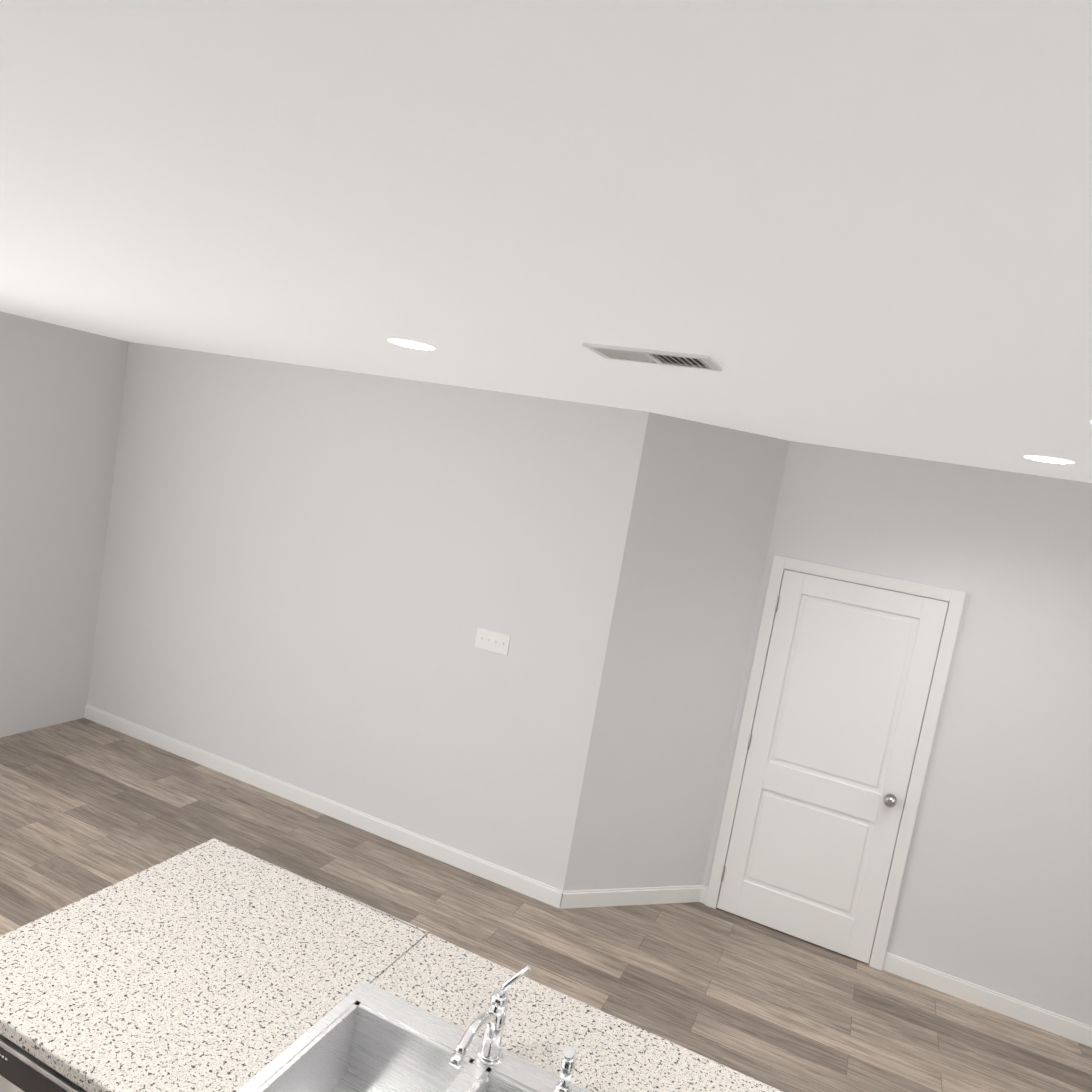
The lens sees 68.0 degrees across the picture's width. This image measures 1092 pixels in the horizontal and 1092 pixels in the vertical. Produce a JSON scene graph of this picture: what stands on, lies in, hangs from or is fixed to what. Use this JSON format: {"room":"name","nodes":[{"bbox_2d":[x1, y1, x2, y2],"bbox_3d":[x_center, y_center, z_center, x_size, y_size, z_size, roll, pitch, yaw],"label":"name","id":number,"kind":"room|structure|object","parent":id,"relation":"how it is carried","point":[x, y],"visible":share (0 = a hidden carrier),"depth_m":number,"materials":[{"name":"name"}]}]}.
{"room":"kitchen","nodes":[
{"label":"kitchen","id":0,"kind":"room"},
{"bbox_2d":[0,311,128,737],"bbox_3d":[-4.121,-0.041,3.714,0.120,2.740,4.610,12,6,23],"label":"wall","id":1,"kind":"structure","parent":0,"point":[61,391],"depth_m":5.42,"materials":[{"name":"white paint"}]},
{"bbox_2d":[87,342,648,904],"bbox_3d":[-1.453,0.269,5.144,3.950,2.740,0.120,12,6,23],"label":"wall","id":2,"kind":"structure","parent":0,"point":[313,580],"depth_m":4.90,"materials":[{"name":"white paint"}]},
{"bbox_2d":[84,705,562,907],"bbox_3d":[-1.645,1.577,5.189,3.830,0.100,0.013,12,6,23],"label":"baseboard","id":3,"kind":"structure","parent":2,"relation":"attached to","point":[513,880],"depth_m":5.03,"materials":[{"name":"white wood"}]},
{"bbox_2d":[475,627,509,655],"bbox_3d":[-0.300,0.539,4.577,0.210,0.115,0.015,12,6,23],"label":"switch plate","id":4,"kind":"object","parent":2,"relation":"attached to","point":[493,641],"visible":1,"depth_m":4.57,"materials":[{"name":"white plastic"}]},
{"bbox_2d":[0,718,1091,1091],"bbox_3d":[0.157,2.254,2.265,9.840,0.050,5.480,12,6,23],"label":"floor","id":5,"kind":"structure","parent":0,"point":[88,808],"depth_m":4.19,"materials":[{"name":"brown wood"}]},
{"bbox_2d":[0,1034,86,1091],"bbox_3d":[-1.044,1.603,2.125,0.612,0.851,0.640,12,6,23],"label":"dishwasher","id":6,"kind":"object","parent":5,"relation":"on","point":[22,1070],"visible":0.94,"depth_m":1.85,"materials":[{"name":"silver metal"}]},
{"bbox_3d":[-0.434,1.721,1.889,2.020,0.874,0.634,12,6,23],"label":"cabinet","id":7,"kind":"object","parent":5,"relation":"on","visible":0},
{"bbox_2d":[0,838,782,1091],"bbox_3d":[-0.315,1.266,1.966,2.280,0.040,0.927,12,6,23],"label":"countertop","id":8,"kind":"structure","parent":7,"relation":"on","point":[213,965],"depth_m":2.15,"materials":[{"name":"stone"}]},
{"bbox_2d":[236,981,590,1091],"bbox_3d":[-0.254,1.367,1.809,0.810,0.197,0.550,12,6,23],"label":"sink","id":9,"kind":"object","parent":8,"relation":"in","point":[364,1036],"visible":0.98,"depth_m":2.04,"materials":[{"name":"silver metal"}]},
{"bbox_2d":[554,1046,575,1091],"bbox_3d":[0.050,1.247,1.928,0.044,0.116,0.047,12,6,23],"label":"sprayer","id":10,"kind":"object","parent":9,"relation":"on","point":[563,1083],"visible":1,"depth_m":1.92,"materials":[{"name":"silver metal"}]},
{"bbox_2d":[449,966,530,1068],"bbox_3d":[-0.144,1.148,1.909,0.094,0.249,0.255,12,6,23],"label":"faucet","id":11,"kind":"object","parent":8,"relation":"on","point":[489,1050],"visible":1,"depth_m":1.98,"materials":[{"name":"silver metal"}]},
{"bbox_2d":[0,0,1091,482],"bbox_3d":[0.624,-0.498,1.988,9.840,0.080,5.480,12,6,23],"label":"ceiling","id":12,"kind":"structure","parent":0,"point":[856,224],"depth_m":1.11,"materials":[{"name":"white paint"}]},
{"bbox_2d":[388,339,434,350],"bbox_3d":[-0.501,-0.748,3.014,0.176,0.006,0.176,12,6,23],"label":"recessed light","id":13,"kind":"object","parent":12,"relation":"in","point":[411,344],"visible":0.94,"depth_m":2.98,"materials":[{"name":"white"}]},
{"bbox_2d":[582,343,721,370],"bbox_3d":[0.305,-0.538,2.311,0.360,0.009,0.200,12,6,23],"label":"ceiling vent","id":14,"kind":"object","parent":12,"relation":"in","point":[688,360],"visible":1,"depth_m":2.29,"materials":[{"name":"white metal"}]},
{"bbox_2d":[1024,456,1074,463],"bbox_3d":[2.015,-0.344,3.243,0.176,0.006,0.176,12,6,23],"label":"recessed light","id":15,"kind":"object","parent":12,"relation":"in","point":[1049,459],"visible":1,"depth_m":3.21,"materials":[{"name":"white"}]},
{"bbox_2d":[560,412,789,905],"bbox_3d":[0.743,0.702,4.547,0.982,2.740,0.086,7,6,-22],"label":"wall","id":16,"kind":"structure","parent":0,"point":[703,511],"depth_m":4.48,"materials":[{"name":"white paint"}]},
{"bbox_2d":[560,885,701,908],"bbox_3d":[0.502,1.999,4.616,0.898,0.100,0.013,7,6,-22],"label":"baseboard","id":17,"kind":"structure","parent":16,"relation":"attached to","point":[622,897],"depth_m":4.60,"materials":[{"name":"white wood"}]},
{"bbox_2d":[702,441,1091,1025],"bbox_3d":[3.472,1.248,3.723,5.130,2.740,0.120,12,6,23],"label":"wall","id":18,"kind":"structure","parent":0,"point":[995,893],"depth_m":4.16,"materials":[{"name":"white paint"}]},
{"bbox_2d":[699,885,707,903],"bbox_3d":[0.931,2.056,4.772,0.045,0.100,0.013,12,6,23],"label":"baseboard","id":19,"kind":"structure","parent":18,"relation":"attached to","point":[703,894],"depth_m":4.77,"materials":[{"name":"white wood"}]},
{"bbox_2d":[705,555,965,970],"bbox_3d":[1.540,1.174,4.442,0.978,2.099,0.089,12,6,23],"label":"door","id":20,"kind":"structure","parent":18,"relation":"in","point":[829,745],"depth_m":4.46,"materials":[{"name":"white wood"}]},
{"bbox_2d":[882,952,1091,1047],"bbox_3d":[3.683,2.642,3.595,4.115,0.100,0.013,12,6,23],"label":"baseboard","id":21,"kind":"structure","parent":18,"relation":"attached to","point":[1037,1017],"depth_m":4.18,"materials":[{"name":"white wood"}]}
]}

